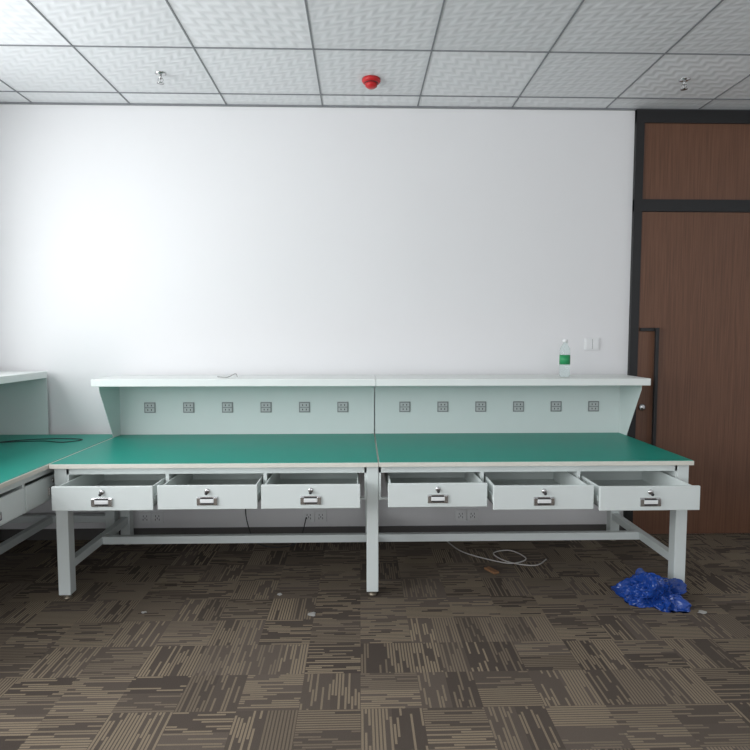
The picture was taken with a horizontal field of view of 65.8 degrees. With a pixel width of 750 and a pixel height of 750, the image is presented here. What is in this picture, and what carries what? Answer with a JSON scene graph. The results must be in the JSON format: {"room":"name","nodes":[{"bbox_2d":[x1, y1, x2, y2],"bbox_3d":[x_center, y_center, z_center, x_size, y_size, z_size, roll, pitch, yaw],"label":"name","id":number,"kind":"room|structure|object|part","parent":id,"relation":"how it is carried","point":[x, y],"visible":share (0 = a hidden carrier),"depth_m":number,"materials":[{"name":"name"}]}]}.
{"room":"electronics workshop","nodes":[
{"label":"electronics workshop","id":0,"kind":"room"},
{"bbox_2d":[0,104,710,533],"bbox_3d":[0.363,-0.359,4.327,6.650,3.145,0.120,0,4,-1],"label":"wall","id":1,"kind":"structure","parent":0,"point":[135,240],"depth_m":4.21,"materials":[{"name":"paint"}]},
{"bbox_2d":[139,512,163,522],"bbox_3d":[-1.660,1.058,4.304,0.176,0.086,0.011,0,4,-1],"label":"wall outlet","id":2,"kind":"object","parent":1,"relation":"attached to","point":[144,517],"visible":1,"depth_m":4.30,"materials":[{"name":"white plastic"}]},
{"bbox_2d":[0,524,623,539],"bbox_3d":[-0.487,1.176,4.342,4.745,0.080,0.012,0,4,-1],"label":"baseboard","id":3,"kind":"structure","parent":1,"relation":"attached to","point":[90,533],"depth_m":4.33,"materials":[{"name":"paint"}]},
{"bbox_2d":[303,510,326,521],"bbox_3d":[-0.450,1.056,4.335,0.176,0.086,0.011,0,4,-1],"label":"wall outlet","id":4,"kind":"object","parent":1,"relation":"attached to","point":[312,516],"visible":1,"depth_m":4.33,"materials":[{"name":"white plastic"}]},
{"bbox_2d":[0,0,749,110],"bbox_3d":[0.461,-1.667,0.436,6.450,0.013,7.470,0,4,-1],"label":"grid","id":5,"kind":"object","parent":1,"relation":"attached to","point":[28,1],"depth_m":3.91,"materials":[{"name":"grey metal"}]},
{"bbox_2d":[455,509,477,520],"bbox_3d":[0.690,1.054,4.364,0.176,0.086,0.011,0,4,-1],"label":"wall outlet","id":6,"kind":"object","parent":1,"relation":"attached to","point":[460,514],"visible":1,"depth_m":4.36,"materials":[{"name":"white plastic"}]},
{"bbox_2d":[584,338,599,349],"bbox_3d":[1.609,-0.229,4.300,0.110,0.090,0.016,0,4,-1],"label":"light switch","id":7,"kind":"object","parent":1,"relation":"attached to","point":[590,343],"visible":1,"depth_m":4.29,"materials":[{"name":"white plastic"}]},
{"bbox_2d":[623,109,749,530],"bbox_3d":[2.407,-0.351,4.304,1.045,3.133,0.031,0,4,-1],"label":"trim","id":8,"kind":"structure","parent":1,"relation":"attached to","point":[642,116],"depth_m":4.22,"materials":[{"name":"black metal"}]},
{"bbox_2d":[633,212,749,533],"bbox_3d":[2.407,0.008,4.309,0.917,2.399,0.070,0,4,-1],"label":"door","id":9,"kind":"structure","parent":1,"relation":"in","point":[694,334],"depth_m":4.31,"materials":[{"name":"brown wood"}]},
{"bbox_3d":[2.019,0.152,4.298,0.127,1.000,0.049,0,4,-1],"label":"handle","id":10,"kind":"part","parent":9,"relation":"part of","materials":[{"name":"black metal"}]},
{"bbox_2d":[643,123,749,199],"bbox_3d":[2.407,-1.551,4.231,0.925,0.543,0.015,0,4,-1],"label":"panel","id":11,"kind":"object","parent":1,"relation":"attached to","point":[682,161],"depth_m":4.22,"materials":[{"name":"brown wood"}]},
{"bbox_2d":[0,533,749,749],"bbox_3d":[0.461,1.515,0.650,6.650,0.100,7.670,0,4,-1],"label":"floor","id":12,"kind":"structure","parent":0,"point":[449,652],"depth_m":2.83,"materials":[{"name":"carpet"}]},
{"bbox_2d":[0,371,118,554],"bbox_3d":[-2.315,0.658,3.306,0.990,1.252,1.804,0,4,-1],"label":"workbench","id":13,"kind":"object","parent":12,"relation":"on","point":[27,480],"visible":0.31,"depth_m":3.84,"materials":[{"name":"green paint"}]},
{"bbox_3d":[-2.140,0.675,2.773,0.588,0.110,0.516,0,4,-1],"label":"drawer","id":14,"kind":"part","parent":13,"relation":"part of","materials":[{"name":"green paint"}]},
{"bbox_3d":[-1.842,0.674,2.781,0.016,0.130,0.530,0,4,-1],"label":"drawer","id":15,"kind":"part","parent":13,"relation":"part of","materials":[{"name":"green paint"}]},
{"bbox_2d":[0,371,46,383],"bbox_3d":[-2.565,0.058,3.259,0.470,0.047,1.804,0,4,-1],"label":"shelf","id":16,"kind":"object","parent":13,"relation":"attached to","point":[5,376],"depth_m":3.92,"materials":[{"name":"metal"}]},
{"bbox_3d":[-2.154,0.638,3.322,0.588,0.110,0.516,0,4,-1],"label":"drawer","id":17,"kind":"part","parent":13,"relation":"part of","materials":[{"name":"green paint"}]},
{"bbox_3d":[-1.856,0.637,3.329,0.016,0.130,0.530,0,4,-1],"label":"drawer","id":18,"kind":"part","parent":13,"relation":"part of","materials":[{"name":"green paint"}]},
{"bbox_2d":[0,438,82,442],"bbox_3d":[-2.356,0.450,3.841,0.747,0.006,0.238,-2,4,-29],"label":"power cable","id":19,"kind":"object","parent":13,"relation":"on","point":[43,438],"visible":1,"depth_m":3.92,"materials":[{"name":"plastic"}]},
{"bbox_3d":[-1.841,0.656,3.331,0.017,0.048,0.110,0,4,-1],"label":"handle","id":20,"kind":"part","parent":13,"relation":"part of","materials":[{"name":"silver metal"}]},
{"bbox_2d":[0,434,116,488],"bbox_3d":[-2.315,0.504,3.296,0.990,0.028,1.803,0,4,-1],"label":"countertop","id":21,"kind":"structure","parent":13,"relation":"on","point":[19,461],"depth_m":3.57,"materials":[{"name":"green rubber"}]},
{"bbox_3d":[-1.906,0.828,4.187,0.068,0.736,0.068,0,4,-1],"label":"leg","id":22,"kind":"part","parent":13,"relation":"part of","materials":[{"name":"green paint"}]},
{"bbox_2d":[49,375,378,599],"bbox_3d":[-0.916,0.650,3.651,1.854,1.222,1.188,0,4,-1],"label":"workbench","id":23,"kind":"object","parent":12,"relation":"on","point":[181,441],"visible":1,"depth_m":3.70,"materials":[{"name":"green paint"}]},
{"bbox_3d":[-1.768,0.886,3.312,0.068,0.736,0.068,0,4,-1],"label":"leg","id":24,"kind":"part","parent":23,"relation":"part of","materials":[{"name":"green paint"}]},
{"bbox_3d":[-1.443,0.674,3.062,0.110,0.048,0.017,0,4,-1],"label":"handle","id":25,"kind":"part","parent":23,"relation":"part of","materials":[{"name":"silver metal"}]},
{"bbox_3d":[-1.444,0.654,3.077,0.530,0.130,0.016,0,4,-1],"label":"drawer","id":26,"kind":"part","parent":23,"relation":"part of","materials":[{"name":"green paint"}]},
{"bbox_3d":[-1.451,0.635,3.374,0.516,0.110,0.588,0,4,-1],"label":"drawer","id":27,"kind":"part","parent":23,"relation":"part of","materials":[{"name":"green paint"}]},
{"bbox_3d":[-1.791,0.829,4.172,0.068,0.736,0.068,0,4,-1],"label":"leg","id":28,"kind":"part","parent":23,"relation":"part of","materials":[{"name":"green paint"}]},
{"bbox_2d":[144,402,155,412],"bbox_3d":[-1.617,0.235,4.166,0.080,0.076,0.010,0,4,-1],"label":"socket","id":29,"kind":"object","parent":23,"relation":"attached to","point":[149,407],"depth_m":4.16,"materials":[{"name":"plastic"}]},
{"bbox_2d":[183,402,193,412],"bbox_3d":[-1.341,0.234,4.173,0.080,0.076,0.010,0,4,-1],"label":"socket","id":30,"kind":"object","parent":23,"relation":"attached to","point":[188,407],"depth_m":4.17,"materials":[{"name":"plastic"}]},
{"bbox_3d":[-0.894,0.672,3.087,0.110,0.048,0.017,0,4,-1],"label":"handle","id":31,"kind":"part","parent":23,"relation":"part of","materials":[{"name":"silver metal"}]},
{"bbox_3d":[-0.894,0.652,3.101,0.530,0.130,0.016,0,4,-1],"label":"drawer","id":32,"kind":"part","parent":23,"relation":"part of","materials":[{"name":"green paint"}]},
{"bbox_3d":[-0.902,0.633,3.398,0.516,0.110,0.588,0,4,-1],"label":"drawer","id":33,"kind":"part","parent":23,"relation":"part of","materials":[{"name":"green paint"}]},
{"bbox_2d":[49,434,378,468],"bbox_3d":[-0.908,0.474,3.739,1.833,0.028,0.990,0,4,-1],"label":"countertop","id":34,"kind":"structure","parent":23,"relation":"on","point":[164,450],"depth_m":3.54,"materials":[{"name":"green rubber"}]},
{"bbox_2d":[222,402,232,412],"bbox_3d":[-1.064,0.234,4.180,0.080,0.076,0.010,0,4,-1],"label":"socket","id":35,"kind":"object","parent":23,"relation":"attached to","point":[227,407],"depth_m":4.18,"materials":[{"name":"plastic"}]},
{"bbox_2d":[91,375,375,386],"bbox_3d":[-0.926,0.038,3.995,1.854,0.047,0.400,0,4,-1],"label":"shelf","id":36,"kind":"object","parent":23,"relation":"attached to","point":[118,380],"depth_m":3.81,"materials":[{"name":"metal"}]},
{"bbox_3d":[-0.921,0.239,4.199,1.827,0.378,0.020,0,4,-1],"label":"panel","id":37,"kind":"part","parent":23,"relation":"part of","materials":[{"name":"green paint"}]},
{"bbox_2d":[260,402,271,412],"bbox_3d":[-0.787,0.233,4.187,0.080,0.076,0.010,0,4,-1],"label":"socket","id":38,"kind":"object","parent":23,"relation":"attached to","point":[265,407],"depth_m":4.18,"materials":[{"name":"plastic"}]},
{"bbox_2d":[299,402,309,411],"bbox_3d":[-0.510,0.233,4.195,0.080,0.076,0.010,0,4,-1],"label":"socket","id":39,"kind":"object","parent":23,"relation":"attached to","point":[303,406],"depth_m":4.19,"materials":[{"name":"plastic"}]},
{"bbox_3d":[-0.344,0.671,3.101,0.110,0.048,0.017,0,4,-1],"label":"handle","id":40,"kind":"part","parent":23,"relation":"part of","materials":[{"name":"silver metal"}]},
{"bbox_3d":[-0.344,0.651,3.115,0.530,0.130,0.016,0,4,-1],"label":"drawer","id":41,"kind":"part","parent":23,"relation":"part of","materials":[{"name":"green paint"}]},
{"bbox_3d":[-0.352,0.632,3.412,0.516,0.110,0.588,0,4,-1],"label":"drawer","id":42,"kind":"part","parent":23,"relation":"part of","materials":[{"name":"green paint"}]},
{"bbox_2d":[337,402,347,411],"bbox_3d":[-0.233,0.232,4.202,0.080,0.076,0.010,0,4,-1],"label":"socket","id":43,"kind":"object","parent":23,"relation":"attached to","point":[341,406],"depth_m":4.20,"materials":[{"name":"plastic"}]},
{"bbox_3d":[-0.037,0.825,4.217,0.068,0.736,0.068,0,4,-1],"label":"leg","id":44,"kind":"part","parent":23,"relation":"part of","materials":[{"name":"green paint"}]},
{"bbox_3d":[-0.015,0.883,3.358,0.068,0.736,0.068,0,4,-1],"label":"leg","id":45,"kind":"part","parent":23,"relation":"part of","materials":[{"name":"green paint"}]},
{"bbox_2d":[245,509,306,547],"bbox_3d":[-0.732,1.052,4.208,0.458,0.348,0.198,0,4,-1],"label":"cable","id":46,"kind":"object","parent":12,"relation":"on","point":[245,509],"visible":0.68,"depth_m":4.18,"materials":[{"name":"plastic"}]},
{"bbox_2d":[484,566,498,574],"bbox_3d":[0.747,1.250,3.713,0.040,0.014,0.100,-2,4,-30],"label":"wood offcut","id":47,"kind":"object","parent":12,"relation":"on","point":[493,571],"visible":1,"depth_m":3.69,"materials":[{"name":"brown wood"}]},
{"bbox_2d":[447,541,546,565],"bbox_3d":[0.786,1.233,4.020,0.762,0.008,0.247,2,4,29],"label":"cable","id":48,"kind":"object","parent":12,"relation":"on","point":[506,562],"visible":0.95,"depth_m":3.91,"materials":[{"name":"white plastic"}]},
{"bbox_2d":[375,375,699,582],"bbox_3d":[0.929,0.649,3.664,1.833,1.222,1.258,0,4,-1],"label":"workbench","id":49,"kind":"object","parent":12,"relation":"on","point":[514,442],"visible":0.91,"depth_m":3.79,"materials":[{"name":"green paint"}]},
{"bbox_2d":[399,402,409,411],"bbox_3d":[0.217,0.232,4.213,0.080,0.076,0.010,0,4,-1],"label":"socket","id":50,"kind":"object","parent":49,"relation":"attached to","point":[403,406],"depth_m":4.21,"materials":[{"name":"plastic"}]},
{"bbox_3d":[0.332,0.630,3.440,0.524,0.110,0.588,0,4,-1],"label":"drawer","id":51,"kind":"part","parent":49,"relation":"part of","materials":[{"name":"green paint"}]},
{"bbox_3d":[0.339,0.649,3.143,0.538,0.130,0.016,0,4,-1],"label":"drawer","id":52,"kind":"part","parent":49,"relation":"part of","materials":[{"name":"green paint"}]},
{"bbox_3d":[0.340,0.669,3.128,0.110,0.048,0.017,0,4,-1],"label":"handle","id":53,"kind":"part","parent":49,"relation":"part of","materials":[{"name":"silver metal"}]},
{"bbox_2d":[437,402,447,411],"bbox_3d":[0.494,0.231,4.220,0.080,0.076,0.010,0,4,-1],"label":"socket","id":54,"kind":"object","parent":49,"relation":"attached to","point":[441,406],"depth_m":4.22,"materials":[{"name":"plastic"}]},
{"bbox_2d":[475,401,485,411],"bbox_3d":[0.771,0.231,4.228,0.080,0.076,0.010,0,4,-1],"label":"socket","id":55,"kind":"object","parent":49,"relation":"attached to","point":[480,406],"depth_m":4.22,"materials":[{"name":"plastic"}]},
{"bbox_3d":[0.899,0.236,4.246,1.797,0.378,0.020,0,4,-1],"label":"panel","id":56,"kind":"part","parent":49,"relation":"part of","materials":[{"name":"green paint"}]},
{"bbox_2d":[375,375,650,385],"bbox_3d":[0.919,0.035,4.043,1.833,0.047,0.400,0,4,-1],"label":"shelf","id":57,"kind":"object","parent":49,"relation":"attached to","point":[381,380],"depth_m":3.86,"materials":[{"name":"metal"}]},
{"bbox_2d":[513,401,523,411],"bbox_3d":[1.048,0.230,4.235,0.080,0.076,0.010,0,4,-1],"label":"socket","id":58,"kind":"object","parent":49,"relation":"attached to","point":[518,406],"depth_m":4.23,"materials":[{"name":"plastic"}]},
{"bbox_2d":[375,433,693,466],"bbox_3d":[0.911,0.471,3.786,1.803,0.028,0.990,0,4,-1],"label":"countertop","id":59,"kind":"structure","parent":49,"relation":"on","point":[394,449],"depth_m":3.60,"materials":[{"name":"green rubber"}]},
{"bbox_3d":[0.891,0.633,3.394,0.524,0.110,0.588,0,4,-1],"label":"drawer","id":60,"kind":"part","parent":49,"relation":"part of","materials":[{"name":"green paint"}]},
{"bbox_3d":[0.899,0.652,3.097,0.538,0.130,0.016,0,4,-1],"label":"drawer","id":61,"kind":"part","parent":49,"relation":"part of","materials":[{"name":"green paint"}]},
{"bbox_3d":[0.899,0.672,3.083,0.110,0.048,0.017,0,4,-1],"label":"handle","id":62,"kind":"part","parent":49,"relation":"part of","materials":[{"name":"silver metal"}]},
{"bbox_2d":[550,401,561,411],"bbox_3d":[1.325,0.230,4.242,0.080,0.076,0.010,0,4,-1],"label":"socket","id":63,"kind":"object","parent":49,"relation":"attached to","point":[555,406],"depth_m":4.24,"materials":[{"name":"plastic"}]},
{"bbox_2d":[559,339,569,376],"bbox_3d":[1.317,-0.118,4.022,0.073,0.258,0.073,0,4,-1],"label":"water bottle","id":64,"kind":"object","parent":49,"relation":"on","point":[564,355],"visible":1,"depth_m":4.00,"materials":[{"name":"clear plastic"}]},
{"bbox_2d":[588,401,598,410],"bbox_3d":[1.601,0.229,4.249,0.080,0.076,0.010,0,4,-1],"label":"socket","id":65,"kind":"object","parent":49,"relation":"attached to","point":[592,405],"depth_m":4.25,"materials":[{"name":"plastic"}]},
{"bbox_3d":[1.756,0.822,4.264,0.068,0.736,0.068,0,4,-1],"label":"leg","id":66,"kind":"part","parent":49,"relation":"part of","materials":[{"name":"green paint"}]},
{"bbox_3d":[1.450,0.635,3.379,0.524,0.110,0.588,0,4,-1],"label":"drawer","id":67,"kind":"part","parent":49,"relation":"part of","materials":[{"name":"green paint"}]},
{"bbox_3d":[1.458,0.654,3.082,0.538,0.130,0.016,0,4,-1],"label":"drawer","id":68,"kind":"part","parent":49,"relation":"part of","materials":[{"name":"green paint"}]},
{"bbox_3d":[1.458,0.674,3.067,0.110,0.048,0.017,0,4,-1],"label":"handle","id":69,"kind":"part","parent":49,"relation":"part of","materials":[{"name":"silver metal"}]},
{"bbox_3d":[1.778,0.880,3.404,0.068,0.736,0.068,0,4,-1],"label":"leg","id":70,"kind":"part","parent":49,"relation":"part of","materials":[{"name":"green paint"}]},
{"bbox_2d":[611,568,691,612],"bbox_3d":[1.584,1.190,3.297,0.408,0.192,0.311,0,4,-1],"label":"plastic bag","id":71,"kind":"object","parent":12,"relation":"on","point":[644,589],"visible":1,"depth_m":3.22,"materials":[{"name":"blue plastic"}]},
{"bbox_2d":[0,0,749,109],"bbox_3d":[0.461,-1.723,0.432,6.650,0.100,7.670,0,4,-1],"label":"ceiling","id":72,"kind":"structure","parent":0,"point":[634,26],"depth_m":3.34,"materials":[{"name":"tile"}]},
{"bbox_2d":[155,71,165,84],"bbox_3d":[-1.342,-1.857,3.630,0.068,0.062,0.068,0,4,-1],"label":"sprinkler","id":73,"kind":"object","parent":72,"relation":"attached to","point":[160,74],"visible":1,"depth_m":3.62,"materials":[{"name":"silver metal"}]},
{"bbox_2d":[362,75,380,89],"bbox_3d":[-0.024,-1.865,3.714,0.120,0.057,0.120,0,4,-1],"label":"fire alarm","id":74,"kind":"object","parent":72,"relation":"attached to","point":[370,82],"visible":1,"depth_m":3.68,"materials":[{"name":"red plastic"}]},
{"bbox_2d":[679,77,690,90],"bbox_3d":[1.982,-1.863,3.716,0.068,0.062,0.068,0,4,-1],"label":"sprinkler","id":75,"kind":"object","parent":72,"relation":"attached to","point":[684,80],"visible":1,"depth_m":3.71,"materials":[{"name":"silver metal"}]}
]}

